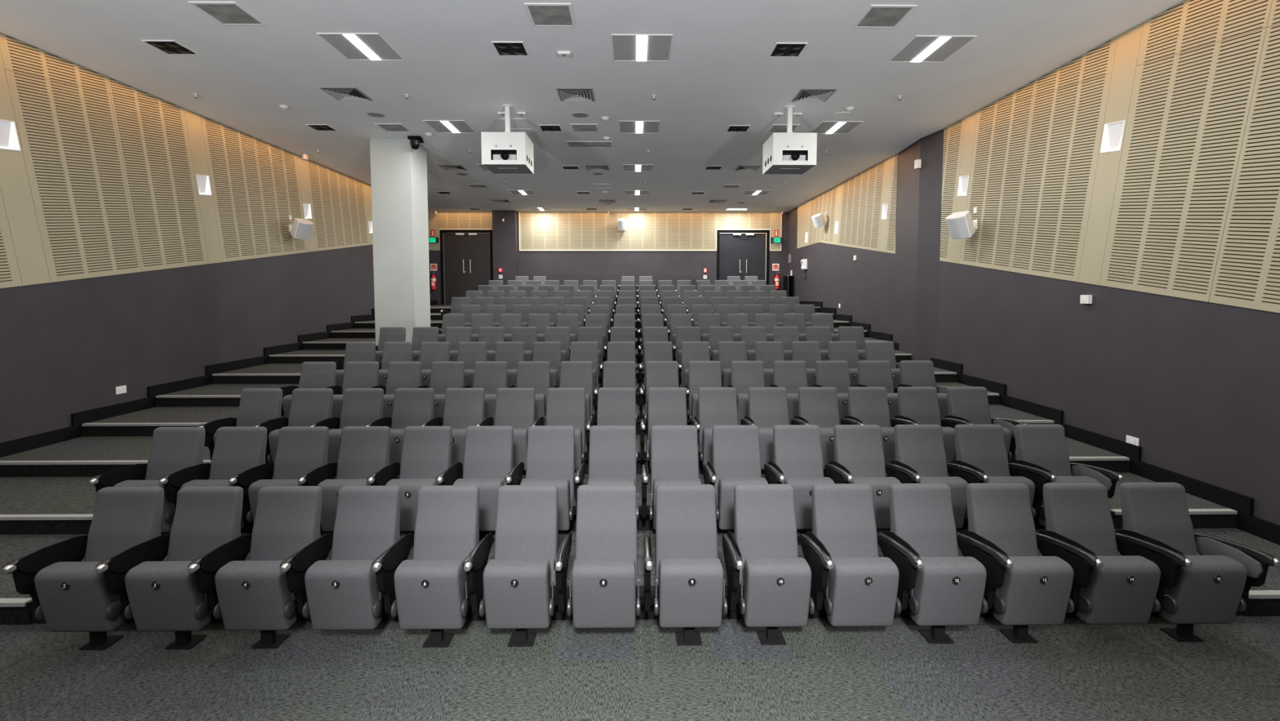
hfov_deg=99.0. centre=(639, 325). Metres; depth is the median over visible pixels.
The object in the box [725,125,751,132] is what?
ceiling vent
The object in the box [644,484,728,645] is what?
chair
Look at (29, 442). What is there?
baseboard
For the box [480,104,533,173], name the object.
ceiling projector
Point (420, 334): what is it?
chair
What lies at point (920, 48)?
recessed light
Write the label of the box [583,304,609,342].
chair
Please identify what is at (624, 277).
chair
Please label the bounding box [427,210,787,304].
wall
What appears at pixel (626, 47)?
recessed light
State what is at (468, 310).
chair
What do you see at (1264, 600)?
tier
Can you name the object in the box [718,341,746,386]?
chair
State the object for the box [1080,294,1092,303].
junction box
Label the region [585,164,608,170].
ceiling vent
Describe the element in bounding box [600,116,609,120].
smoke detector
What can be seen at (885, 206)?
wall light
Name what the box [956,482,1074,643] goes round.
chair
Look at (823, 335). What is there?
chair
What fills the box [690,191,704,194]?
recessed light
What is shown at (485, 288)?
chair
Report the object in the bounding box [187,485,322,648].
chair
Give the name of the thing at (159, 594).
chair
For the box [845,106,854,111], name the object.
smoke detector
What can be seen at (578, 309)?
chair
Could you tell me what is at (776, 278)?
fire extinguisher
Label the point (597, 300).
chair
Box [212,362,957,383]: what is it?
tier
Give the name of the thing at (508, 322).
chair
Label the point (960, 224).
wall speaker
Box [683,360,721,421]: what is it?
chair
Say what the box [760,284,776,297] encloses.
chair
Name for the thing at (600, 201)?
ceiling vent
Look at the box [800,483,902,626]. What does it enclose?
chair
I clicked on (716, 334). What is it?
chair
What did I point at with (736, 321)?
chair
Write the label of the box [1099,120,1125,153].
wall light
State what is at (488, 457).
chair
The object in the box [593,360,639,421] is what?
chair
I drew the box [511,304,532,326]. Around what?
chair
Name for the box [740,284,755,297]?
chair
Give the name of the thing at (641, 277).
chair
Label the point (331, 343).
tier
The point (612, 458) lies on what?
chair
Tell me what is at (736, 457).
chair
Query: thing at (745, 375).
chair
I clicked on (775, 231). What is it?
fire sign
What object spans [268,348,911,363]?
tier
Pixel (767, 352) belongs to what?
chair
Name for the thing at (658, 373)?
chair
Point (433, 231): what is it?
fire sign
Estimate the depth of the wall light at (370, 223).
14.69 m
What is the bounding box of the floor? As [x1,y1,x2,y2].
[0,615,1279,720]
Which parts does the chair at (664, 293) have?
backrest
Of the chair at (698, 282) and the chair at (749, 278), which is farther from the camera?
the chair at (749, 278)
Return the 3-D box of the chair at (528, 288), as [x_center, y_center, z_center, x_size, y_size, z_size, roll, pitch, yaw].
[-3.138,-0.614,14.657,0.514,0.947,0.584,0,3,-1]
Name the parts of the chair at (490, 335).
seat, backrest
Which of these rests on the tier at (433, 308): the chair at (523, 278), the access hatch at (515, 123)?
the chair at (523, 278)
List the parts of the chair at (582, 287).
backrest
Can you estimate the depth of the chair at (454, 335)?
9.10 m
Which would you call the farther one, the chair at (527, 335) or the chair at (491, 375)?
the chair at (527, 335)
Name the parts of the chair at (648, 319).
backrest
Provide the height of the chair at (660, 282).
1.000 m
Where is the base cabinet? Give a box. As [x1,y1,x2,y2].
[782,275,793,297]
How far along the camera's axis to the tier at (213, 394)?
8.16 m
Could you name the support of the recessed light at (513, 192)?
in the ceiling
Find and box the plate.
[788,253,791,262]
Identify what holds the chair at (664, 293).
on the tier at (354, 332)
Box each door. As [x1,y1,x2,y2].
[440,230,493,304]
[716,230,769,284]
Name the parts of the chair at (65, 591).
armrest, seat, backrest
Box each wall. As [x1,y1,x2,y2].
[0,32,374,442]
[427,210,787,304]
[786,0,1279,524]
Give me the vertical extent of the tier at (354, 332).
0.283 m
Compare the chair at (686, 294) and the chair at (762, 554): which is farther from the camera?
the chair at (686, 294)
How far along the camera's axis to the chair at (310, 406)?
5.85 m
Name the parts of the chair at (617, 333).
backrest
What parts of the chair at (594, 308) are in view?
backrest, seat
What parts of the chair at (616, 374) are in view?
backrest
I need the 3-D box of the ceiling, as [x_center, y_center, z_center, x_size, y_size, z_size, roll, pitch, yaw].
[-1.252,-3.446,8.201,13.910,0.100,23.200,0,3,-1]
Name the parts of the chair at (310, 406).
seat, backrest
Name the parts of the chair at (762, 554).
armrest, support rail, backrest, seat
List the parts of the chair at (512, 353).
backrest, seat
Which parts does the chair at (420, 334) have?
seat, backrest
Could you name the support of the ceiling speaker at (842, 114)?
attached to the ceiling
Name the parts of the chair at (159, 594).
armrest, seat, backrest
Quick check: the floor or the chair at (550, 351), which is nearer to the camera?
the floor
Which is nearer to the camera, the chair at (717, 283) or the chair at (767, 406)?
the chair at (767, 406)
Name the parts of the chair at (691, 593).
armrest, backrest, support rail, seat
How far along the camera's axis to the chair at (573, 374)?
6.97 m
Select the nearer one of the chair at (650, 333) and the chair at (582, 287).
the chair at (650, 333)
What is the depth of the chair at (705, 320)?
10.57 m
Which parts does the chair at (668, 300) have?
backrest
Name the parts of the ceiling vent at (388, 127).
panel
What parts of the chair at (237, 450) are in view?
armrest, seat, backrest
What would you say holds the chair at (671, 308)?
on the tier at (301, 356)
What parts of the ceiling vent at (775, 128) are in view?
panel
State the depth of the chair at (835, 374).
7.00 m
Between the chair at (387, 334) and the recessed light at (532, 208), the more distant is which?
the recessed light at (532, 208)
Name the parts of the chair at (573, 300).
backrest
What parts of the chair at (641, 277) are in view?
backrest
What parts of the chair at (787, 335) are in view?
backrest, seat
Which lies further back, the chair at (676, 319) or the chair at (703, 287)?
the chair at (703, 287)
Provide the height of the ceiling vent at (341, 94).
0.026 m
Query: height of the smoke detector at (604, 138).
0.045 m
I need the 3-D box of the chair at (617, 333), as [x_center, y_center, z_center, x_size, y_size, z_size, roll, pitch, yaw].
[-0.308,0.507,8.971,0.554,0.947,0.584,0,3,-1]
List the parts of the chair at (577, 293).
backrest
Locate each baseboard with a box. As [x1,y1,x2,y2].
[0,300,437,457]
[800,300,1279,545]
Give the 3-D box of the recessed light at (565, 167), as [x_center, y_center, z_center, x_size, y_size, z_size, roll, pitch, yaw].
[-1.603,-3.644,12.644,0.370,0.020,0.370,0,3,-1]
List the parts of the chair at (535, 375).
backrest, seat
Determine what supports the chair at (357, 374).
on the tier at (85, 455)
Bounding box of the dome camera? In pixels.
[407,136,423,149]
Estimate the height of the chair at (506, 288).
0.947 m
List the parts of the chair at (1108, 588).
armrest, backrest, seat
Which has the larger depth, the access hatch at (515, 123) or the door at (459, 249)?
the door at (459, 249)
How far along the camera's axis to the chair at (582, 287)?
14.85 m
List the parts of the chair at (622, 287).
backrest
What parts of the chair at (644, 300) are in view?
backrest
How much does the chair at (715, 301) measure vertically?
0.947 m
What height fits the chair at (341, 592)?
0.792 m
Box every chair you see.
[1,486,164,649]
[88,426,204,535]
[94,486,243,648]
[158,426,266,528]
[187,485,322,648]
[197,388,282,460]
[228,426,328,521]
[253,387,333,462]
[278,361,336,417]
[280,485,400,630]
[297,426,390,531]
[309,387,383,463]
[326,361,378,428]
[335,342,375,386]
[364,387,434,464]
[366,426,452,546]
[371,361,422,428]
[371,484,479,647]
[374,326,405,363]
[377,342,413,394]
[411,326,439,361]
[417,361,464,426]
[419,342,449,387]
[420,387,484,478]
[435,425,513,542]
[438,314,464,342]
[440,297,469,319]
[444,326,471,361]
[457,342,487,387]
[459,304,480,326]
[462,360,507,426]
[462,484,558,646]
[465,290,482,304]
[470,314,493,342]
[475,297,493,314]
[475,387,535,470]
[477,284,493,297]
[478,326,504,361]
[485,304,506,326]
[487,290,504,304]
[488,280,502,290]
[494,342,524,387]
[497,284,513,297]
[498,297,516,314]
[499,314,521,342]
[504,425,576,530]
[506,280,521,290]
[506,360,550,425]
[509,290,526,304]
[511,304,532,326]
[511,326,537,360]
[515,275,528,284]
[518,284,533,297]
[522,297,540,314]
[526,280,540,290]
[528,314,550,342]
[530,387,586,470]
[531,290,547,304]
[532,341,561,387]
[533,275,546,284]
[537,304,557,326]
[538,284,554,297]
[544,326,569,385]
[545,280,559,290]
[546,297,564,314]
[552,290,569,305]
[552,360,595,423]
[553,484,644,627]
[556,314,578,346]
[558,280,577,291]
[559,284,574,297]
[560,341,598,399]
[563,297,587,318]
[564,304,583,326]
[568,290,591,313]
[568,326,602,377]
[573,284,594,302]
[573,425,641,519]
[577,280,597,297]
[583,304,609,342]
[585,313,607,356]
[585,387,639,461]
[587,297,611,329]
[591,290,613,318]
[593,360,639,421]
[595,284,614,309]
[597,280,616,302]
[599,341,638,392]
[603,326,638,370]
[607,313,635,342]
[610,304,635,327]
[612,297,635,326]
[613,290,635,314]
[615,284,635,304]
[617,275,635,290]
[617,280,635,297]
[635,275,655,290]
[635,280,653,301]
[636,284,654,302]
[636,290,656,315]
[636,297,658,326]
[636,304,661,333]
[637,313,663,355]
[637,326,668,371]
[638,341,672,392]
[639,360,679,428]
[640,386,687,468]
[641,425,702,529]
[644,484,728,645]
[655,278,672,302]
[657,284,675,311]
[658,290,678,319]
[660,297,682,326]
[663,304,686,341]
[667,313,692,356]
[672,326,701,376]
[675,280,691,295]
[678,284,695,302]
[678,341,710,386]
[682,290,700,309]
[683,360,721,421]
[686,297,706,318]
[690,386,737,466]
[691,304,712,326]
[693,278,710,291]
[698,313,720,342]
[700,284,715,297]
[702,425,768,529]
[705,290,721,304]
[708,326,733,360]
[711,297,728,313]
[714,280,728,290]
[718,304,737,326]
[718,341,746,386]
[720,284,735,297]
[722,484,814,644]
[726,290,743,304]
[726,313,748,341]
[727,275,740,284]
[727,360,764,425]
[733,280,747,290]
[734,297,752,313]
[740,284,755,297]
[740,386,789,478]
[741,326,766,360]
[743,304,764,326]
[744,275,758,284]
[748,290,764,304]
[751,280,766,290]
[755,313,777,341]
[755,341,784,386]
[758,297,776,313]
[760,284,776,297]
[764,424,834,544]
[769,290,786,304]
[769,304,789,326]
[769,360,808,424]
[773,326,799,360]
[781,297,799,313]
[782,313,805,341]
[791,341,822,386]
[791,386,839,476]
[795,304,815,327]
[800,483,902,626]
[805,326,831,360]
[811,313,838,341]
[812,360,850,424]
[824,424,901,544]
[828,341,858,386]
[838,326,865,360]
[840,386,895,467]
[854,360,898,426]
[864,341,900,392]
[877,483,988,643]
[885,424,968,528]
[890,386,955,462]
[893,360,948,426]
[940,386,1025,459]
[946,424,1035,517]
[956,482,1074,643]
[1008,423,1124,527]
[1035,482,1160,624]
[1115,482,1279,641]
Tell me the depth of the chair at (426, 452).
4.78 m
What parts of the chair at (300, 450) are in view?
armrest, seat, backrest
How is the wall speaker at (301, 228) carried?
attached to the wall at (115, 269)
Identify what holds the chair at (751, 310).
on the tier at (301, 356)
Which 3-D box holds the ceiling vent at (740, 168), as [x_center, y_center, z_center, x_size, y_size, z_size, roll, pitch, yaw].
[2.506,-3.647,12.696,0.510,0.026,0.510,0,3,-1]
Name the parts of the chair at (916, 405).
armrest, backrest, seat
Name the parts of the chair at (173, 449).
armrest, seat, backrest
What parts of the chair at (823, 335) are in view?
backrest, seat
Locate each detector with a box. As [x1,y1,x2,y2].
[279,104,288,110]
[301,152,308,160]
[424,133,432,136]
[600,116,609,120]
[602,137,609,140]
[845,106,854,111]
[914,159,921,168]
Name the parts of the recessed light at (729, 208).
panel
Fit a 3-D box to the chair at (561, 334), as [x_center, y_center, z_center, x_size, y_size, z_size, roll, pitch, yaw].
[-1.408,0.508,8.959,0.554,0.947,0.584,0,3,-1]
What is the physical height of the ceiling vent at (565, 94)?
0.026 m
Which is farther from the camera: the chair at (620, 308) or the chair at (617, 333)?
the chair at (620, 308)
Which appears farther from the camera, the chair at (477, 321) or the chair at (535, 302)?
the chair at (535, 302)
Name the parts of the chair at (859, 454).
armrest, backrest, seat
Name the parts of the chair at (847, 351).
backrest, seat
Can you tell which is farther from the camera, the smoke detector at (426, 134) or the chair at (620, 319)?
the chair at (620, 319)
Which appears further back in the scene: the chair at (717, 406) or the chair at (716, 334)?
the chair at (716, 334)
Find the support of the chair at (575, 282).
on the tier at (433, 316)
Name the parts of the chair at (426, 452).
armrest, seat, backrest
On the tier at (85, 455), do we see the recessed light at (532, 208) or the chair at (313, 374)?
the chair at (313, 374)
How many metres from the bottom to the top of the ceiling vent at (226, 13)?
0.010 m
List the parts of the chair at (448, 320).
seat, backrest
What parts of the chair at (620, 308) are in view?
backrest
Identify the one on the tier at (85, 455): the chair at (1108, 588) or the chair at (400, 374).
the chair at (400, 374)
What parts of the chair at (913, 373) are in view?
backrest, seat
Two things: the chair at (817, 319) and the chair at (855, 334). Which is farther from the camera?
the chair at (817, 319)
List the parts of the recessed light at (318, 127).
black plate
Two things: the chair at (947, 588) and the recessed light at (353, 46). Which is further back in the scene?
the recessed light at (353, 46)
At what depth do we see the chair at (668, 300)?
12.72 m
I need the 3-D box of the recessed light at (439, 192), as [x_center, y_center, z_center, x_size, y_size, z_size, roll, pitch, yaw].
[-5.646,-3.823,15.767,0.370,0.020,0.370,0,3,-1]
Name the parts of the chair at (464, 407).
seat, backrest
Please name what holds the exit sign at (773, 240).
attached to the wall at (561, 246)
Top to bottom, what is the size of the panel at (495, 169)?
0.015 m
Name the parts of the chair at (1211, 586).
armrest, backrest, seat, armrest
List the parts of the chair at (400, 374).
seat, backrest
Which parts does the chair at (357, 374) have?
seat, backrest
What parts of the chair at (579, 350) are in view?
backrest, seat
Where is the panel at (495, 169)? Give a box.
[484,164,532,173]
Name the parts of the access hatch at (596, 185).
panel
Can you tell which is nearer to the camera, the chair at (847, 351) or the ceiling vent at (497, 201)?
the chair at (847, 351)
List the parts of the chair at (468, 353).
seat, backrest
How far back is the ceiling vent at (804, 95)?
8.02 m
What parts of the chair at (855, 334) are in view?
backrest, seat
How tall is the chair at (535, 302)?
0.947 m
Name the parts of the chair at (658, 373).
seat, backrest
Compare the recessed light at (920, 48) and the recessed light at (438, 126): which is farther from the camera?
the recessed light at (438, 126)
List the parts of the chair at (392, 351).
seat, backrest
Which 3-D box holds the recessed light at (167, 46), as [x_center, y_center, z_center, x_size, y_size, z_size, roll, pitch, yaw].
[-5.550,-3.283,6.473,0.370,0.020,0.370,0,3,-1]
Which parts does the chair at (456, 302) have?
backrest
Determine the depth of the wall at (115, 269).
7.79 m
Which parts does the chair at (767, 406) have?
armrest, seat, backrest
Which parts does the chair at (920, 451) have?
armrest, backrest, seat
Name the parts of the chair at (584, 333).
backrest, seat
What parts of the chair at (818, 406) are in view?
armrest, backrest, seat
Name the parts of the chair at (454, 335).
seat, backrest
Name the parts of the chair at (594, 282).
backrest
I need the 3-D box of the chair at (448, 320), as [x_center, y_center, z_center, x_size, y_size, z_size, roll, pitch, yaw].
[-3.643,0.266,10.353,0.514,0.947,0.584,0,3,-1]
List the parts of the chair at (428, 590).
armrest, seat, backrest, support rail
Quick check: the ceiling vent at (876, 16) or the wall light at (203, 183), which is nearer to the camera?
the ceiling vent at (876, 16)
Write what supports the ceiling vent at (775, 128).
in the ceiling
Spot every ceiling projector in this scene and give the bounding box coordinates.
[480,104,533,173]
[762,105,817,174]
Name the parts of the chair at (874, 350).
backrest, seat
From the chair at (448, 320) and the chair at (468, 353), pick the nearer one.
the chair at (468, 353)
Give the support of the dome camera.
attached to the column
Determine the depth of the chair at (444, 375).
6.95 m
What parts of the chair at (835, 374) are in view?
backrest, seat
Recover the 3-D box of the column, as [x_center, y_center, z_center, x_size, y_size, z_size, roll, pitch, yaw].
[-4.689,-1.389,10.770,0.775,4.300,0.780,0,3,-1]
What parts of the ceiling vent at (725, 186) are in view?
panel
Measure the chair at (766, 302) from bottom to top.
0.947 m
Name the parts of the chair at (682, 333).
seat, backrest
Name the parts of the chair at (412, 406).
seat, backrest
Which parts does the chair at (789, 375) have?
backrest, seat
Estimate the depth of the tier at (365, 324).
13.79 m
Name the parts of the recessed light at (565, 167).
black plate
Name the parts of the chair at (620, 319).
backrest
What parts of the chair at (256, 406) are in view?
seat, backrest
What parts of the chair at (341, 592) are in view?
armrest, seat, backrest, support rail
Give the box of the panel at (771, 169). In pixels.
[763,164,814,174]
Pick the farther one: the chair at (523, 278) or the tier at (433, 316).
the chair at (523, 278)
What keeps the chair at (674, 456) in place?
on the tier at (1264, 600)
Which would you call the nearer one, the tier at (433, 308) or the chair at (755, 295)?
the chair at (755, 295)
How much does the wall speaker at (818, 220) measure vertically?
0.464 m
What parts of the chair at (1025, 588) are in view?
armrest, backrest, seat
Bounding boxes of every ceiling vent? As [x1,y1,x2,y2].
[187,1,266,26]
[319,87,373,101]
[373,123,413,132]
[437,164,466,170]
[467,184,488,187]
[490,199,511,203]
[524,3,576,26]
[555,88,595,101]
[564,141,613,147]
[569,124,599,132]
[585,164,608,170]
[599,200,615,203]
[708,200,727,203]
[720,184,741,188]
[734,165,760,171]
[766,124,799,133]
[791,88,837,102]
[852,4,916,28]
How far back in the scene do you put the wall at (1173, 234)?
6.24 m
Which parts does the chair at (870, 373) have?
backrest, seat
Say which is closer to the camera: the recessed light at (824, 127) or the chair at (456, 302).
the recessed light at (824, 127)
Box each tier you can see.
[0,434,1129,476]
[0,471,1237,534]
[0,528,1279,624]
[81,404,1054,436]
[155,382,999,406]
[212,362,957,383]
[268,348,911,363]
[302,337,887,349]
[330,327,866,337]
[354,319,848,328]
[430,304,820,312]
[430,312,833,319]
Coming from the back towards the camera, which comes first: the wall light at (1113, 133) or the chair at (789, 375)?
the chair at (789, 375)
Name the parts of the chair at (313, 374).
seat, backrest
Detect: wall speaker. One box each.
[288,215,313,239]
[617,217,626,230]
[811,211,826,227]
[945,207,977,239]
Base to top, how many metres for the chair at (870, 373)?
0.947 m
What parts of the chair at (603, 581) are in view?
armrest, seat, support rail, backrest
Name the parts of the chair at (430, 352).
seat, backrest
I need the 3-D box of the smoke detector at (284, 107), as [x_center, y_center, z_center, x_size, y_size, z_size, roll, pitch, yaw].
[-5.541,-3.389,8.511,0.138,0.045,0.138,0,3,-1]
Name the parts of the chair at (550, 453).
armrest, seat, backrest, support rail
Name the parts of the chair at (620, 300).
backrest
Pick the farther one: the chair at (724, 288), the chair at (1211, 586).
the chair at (724, 288)
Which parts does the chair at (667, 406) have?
armrest, seat, backrest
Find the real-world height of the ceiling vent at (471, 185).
0.010 m
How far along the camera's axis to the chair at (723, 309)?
11.65 m
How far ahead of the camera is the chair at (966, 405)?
5.92 m
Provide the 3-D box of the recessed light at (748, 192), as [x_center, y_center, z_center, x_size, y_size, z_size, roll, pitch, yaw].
[3.374,-3.833,15.790,0.690,0.016,0.690,0,3,-1]
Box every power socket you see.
[115,385,126,394]
[1125,435,1139,445]
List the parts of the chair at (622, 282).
backrest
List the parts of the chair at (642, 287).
backrest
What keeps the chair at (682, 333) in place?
on the tier at (213, 394)
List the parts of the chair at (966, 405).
armrest, backrest, seat, armrest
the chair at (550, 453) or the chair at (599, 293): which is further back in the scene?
the chair at (599, 293)
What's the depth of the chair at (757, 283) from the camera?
15.97 m
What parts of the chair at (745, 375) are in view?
seat, backrest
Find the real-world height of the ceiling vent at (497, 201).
0.026 m
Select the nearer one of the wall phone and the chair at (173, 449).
the chair at (173, 449)
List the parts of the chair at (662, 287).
backrest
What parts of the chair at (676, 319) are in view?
seat, backrest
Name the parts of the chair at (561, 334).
backrest, seat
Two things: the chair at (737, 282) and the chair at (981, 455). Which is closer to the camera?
the chair at (981, 455)
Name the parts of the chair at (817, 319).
backrest, seat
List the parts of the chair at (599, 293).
backrest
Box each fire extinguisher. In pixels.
[429,271,436,289]
[773,272,780,288]
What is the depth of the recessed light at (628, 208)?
18.71 m
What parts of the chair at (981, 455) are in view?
armrest, backrest, seat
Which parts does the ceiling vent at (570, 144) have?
panel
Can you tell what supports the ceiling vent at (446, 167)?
in the ceiling
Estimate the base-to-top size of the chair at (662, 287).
0.947 m
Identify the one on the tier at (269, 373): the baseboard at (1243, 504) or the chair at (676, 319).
the chair at (676, 319)
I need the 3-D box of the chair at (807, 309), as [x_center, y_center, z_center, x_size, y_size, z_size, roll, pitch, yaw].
[3.540,0.037,11.502,0.603,0.947,0.584,0,3,-1]
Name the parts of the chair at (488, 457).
armrest, seat, backrest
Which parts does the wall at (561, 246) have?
edge trim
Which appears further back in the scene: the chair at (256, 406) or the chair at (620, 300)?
the chair at (620, 300)
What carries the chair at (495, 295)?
on the tier at (354, 332)
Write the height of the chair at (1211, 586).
0.947 m
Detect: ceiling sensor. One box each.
[497,111,505,115]
[515,111,526,115]
[557,51,570,57]
[773,112,783,116]
[792,112,802,116]
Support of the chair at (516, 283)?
on the tier at (433, 316)
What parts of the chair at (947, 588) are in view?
armrest, backrest, seat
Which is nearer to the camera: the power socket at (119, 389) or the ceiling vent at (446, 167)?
the power socket at (119, 389)
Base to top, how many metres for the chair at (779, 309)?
0.947 m
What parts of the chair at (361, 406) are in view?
seat, backrest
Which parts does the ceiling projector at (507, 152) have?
ceiling plate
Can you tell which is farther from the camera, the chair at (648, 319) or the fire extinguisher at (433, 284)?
the fire extinguisher at (433, 284)
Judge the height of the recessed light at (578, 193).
0.020 m
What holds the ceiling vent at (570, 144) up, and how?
in the ceiling
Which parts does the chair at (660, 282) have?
backrest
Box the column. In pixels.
[369,138,430,346]
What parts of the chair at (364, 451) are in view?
armrest, seat, backrest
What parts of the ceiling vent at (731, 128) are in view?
black plate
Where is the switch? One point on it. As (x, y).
(500, 269)
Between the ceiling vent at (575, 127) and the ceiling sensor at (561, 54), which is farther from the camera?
the ceiling vent at (575, 127)
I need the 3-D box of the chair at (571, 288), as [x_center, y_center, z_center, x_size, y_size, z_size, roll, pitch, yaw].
[-2.038,-0.615,14.668,0.514,0.947,0.584,0,3,-1]
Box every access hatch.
[498,118,533,129]
[593,183,612,188]
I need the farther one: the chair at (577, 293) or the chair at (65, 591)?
the chair at (577, 293)
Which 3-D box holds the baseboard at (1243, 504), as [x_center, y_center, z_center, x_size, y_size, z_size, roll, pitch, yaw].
[5.392,0.774,8.365,0.030,2.046,22.900,0,3,-1]
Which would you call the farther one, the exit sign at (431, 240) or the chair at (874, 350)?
the exit sign at (431, 240)
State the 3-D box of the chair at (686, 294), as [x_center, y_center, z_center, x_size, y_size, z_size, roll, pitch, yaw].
[1.273,-0.400,13.627,0.514,0.947,0.584,0,3,-1]
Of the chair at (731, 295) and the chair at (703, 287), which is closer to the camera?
the chair at (731, 295)
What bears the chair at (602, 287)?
on the tier at (365, 324)
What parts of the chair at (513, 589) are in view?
armrest, seat, support rail, backrest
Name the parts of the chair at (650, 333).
backrest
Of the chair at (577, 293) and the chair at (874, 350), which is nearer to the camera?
the chair at (874, 350)
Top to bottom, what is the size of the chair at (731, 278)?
0.947 m
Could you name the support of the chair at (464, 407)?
on the tier at (29, 505)
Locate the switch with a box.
[497,267,502,271]
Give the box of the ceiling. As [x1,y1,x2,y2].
[0,0,1184,212]
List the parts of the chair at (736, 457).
armrest, backrest, seat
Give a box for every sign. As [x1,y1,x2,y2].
[428,237,439,244]
[430,263,437,271]
[431,229,435,235]
[770,237,782,244]
[772,263,778,271]
[773,230,777,236]
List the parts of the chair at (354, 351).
seat, backrest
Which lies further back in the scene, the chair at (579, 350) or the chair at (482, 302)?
the chair at (482, 302)
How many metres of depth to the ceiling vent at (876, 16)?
5.75 m
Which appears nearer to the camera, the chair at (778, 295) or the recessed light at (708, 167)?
the recessed light at (708, 167)
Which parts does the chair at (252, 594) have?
armrest, seat, backrest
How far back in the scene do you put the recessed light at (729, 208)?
18.74 m
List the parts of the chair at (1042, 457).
armrest, backrest, seat, armrest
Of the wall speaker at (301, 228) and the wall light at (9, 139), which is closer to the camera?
the wall light at (9, 139)
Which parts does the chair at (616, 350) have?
backrest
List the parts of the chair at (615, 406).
armrest, backrest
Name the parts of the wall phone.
casing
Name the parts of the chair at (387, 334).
seat, backrest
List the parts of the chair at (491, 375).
seat, backrest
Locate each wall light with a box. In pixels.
[0,119,21,151]
[195,174,212,195]
[302,203,311,218]
[368,221,372,233]
[804,231,808,242]
[834,221,839,233]
[880,204,888,219]
[956,175,968,196]
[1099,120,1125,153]
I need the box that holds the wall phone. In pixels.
[800,258,807,279]
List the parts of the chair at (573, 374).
backrest, seat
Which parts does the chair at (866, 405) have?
armrest, backrest, seat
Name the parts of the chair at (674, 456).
armrest, support rail, backrest, seat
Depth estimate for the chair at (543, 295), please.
13.76 m
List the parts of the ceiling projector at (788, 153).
ceiling plate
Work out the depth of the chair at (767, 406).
5.90 m
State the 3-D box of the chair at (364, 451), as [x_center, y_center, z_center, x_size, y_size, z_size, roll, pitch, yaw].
[-2.463,1.389,4.650,0.554,0.947,0.584,0,3,-1]
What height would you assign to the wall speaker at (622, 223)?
0.476 m
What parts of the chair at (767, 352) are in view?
seat, backrest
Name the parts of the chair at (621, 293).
backrest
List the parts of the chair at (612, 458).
armrest, seat, backrest, support rail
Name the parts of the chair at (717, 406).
armrest, seat, backrest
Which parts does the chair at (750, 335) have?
seat, backrest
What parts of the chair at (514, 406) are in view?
backrest, seat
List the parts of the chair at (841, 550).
armrest, support rail, backrest, seat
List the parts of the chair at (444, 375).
seat, backrest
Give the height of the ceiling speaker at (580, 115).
0.012 m
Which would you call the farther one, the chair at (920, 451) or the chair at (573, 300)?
the chair at (573, 300)
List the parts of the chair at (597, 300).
backrest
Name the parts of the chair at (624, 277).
backrest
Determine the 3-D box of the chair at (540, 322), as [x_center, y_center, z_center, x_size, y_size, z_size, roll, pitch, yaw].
[-1.993,0.264,10.370,0.514,0.947,0.584,0,3,-1]
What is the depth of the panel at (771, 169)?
8.60 m
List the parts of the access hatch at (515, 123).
panel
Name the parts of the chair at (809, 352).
backrest, seat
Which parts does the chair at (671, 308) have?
backrest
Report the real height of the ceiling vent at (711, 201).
0.026 m
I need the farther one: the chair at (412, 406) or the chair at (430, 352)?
the chair at (430, 352)
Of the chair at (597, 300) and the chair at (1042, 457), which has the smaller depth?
the chair at (1042, 457)
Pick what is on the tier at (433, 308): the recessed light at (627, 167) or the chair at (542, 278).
the chair at (542, 278)
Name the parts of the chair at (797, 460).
armrest, backrest, seat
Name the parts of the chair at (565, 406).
backrest, seat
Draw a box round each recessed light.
[141,40,199,55]
[305,124,338,131]
[316,33,404,60]
[422,120,475,133]
[435,191,453,194]
[475,164,489,171]
[491,41,528,56]
[508,190,537,195]
[528,207,552,210]
[538,124,562,132]
[561,165,579,169]
[576,191,590,194]
[611,34,672,61]
[618,120,659,133]
[622,164,653,171]
[625,190,649,195]
[626,207,647,210]
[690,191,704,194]
[704,165,722,169]
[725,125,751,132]
[725,207,748,210]
[742,190,771,195]
[768,42,808,57]
[810,121,862,133]
[888,35,977,62]
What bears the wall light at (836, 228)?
attached to the wall at (1173, 234)
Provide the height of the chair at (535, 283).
0.947 m
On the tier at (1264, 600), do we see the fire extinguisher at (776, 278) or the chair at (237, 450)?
the chair at (237, 450)
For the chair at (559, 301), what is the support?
on the tier at (331, 343)
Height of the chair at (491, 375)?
0.947 m
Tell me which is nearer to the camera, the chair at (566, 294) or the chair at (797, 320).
the chair at (797, 320)
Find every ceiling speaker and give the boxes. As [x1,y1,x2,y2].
[366,111,384,117]
[456,173,467,175]
[572,111,588,118]
[592,172,603,175]
[833,111,850,117]

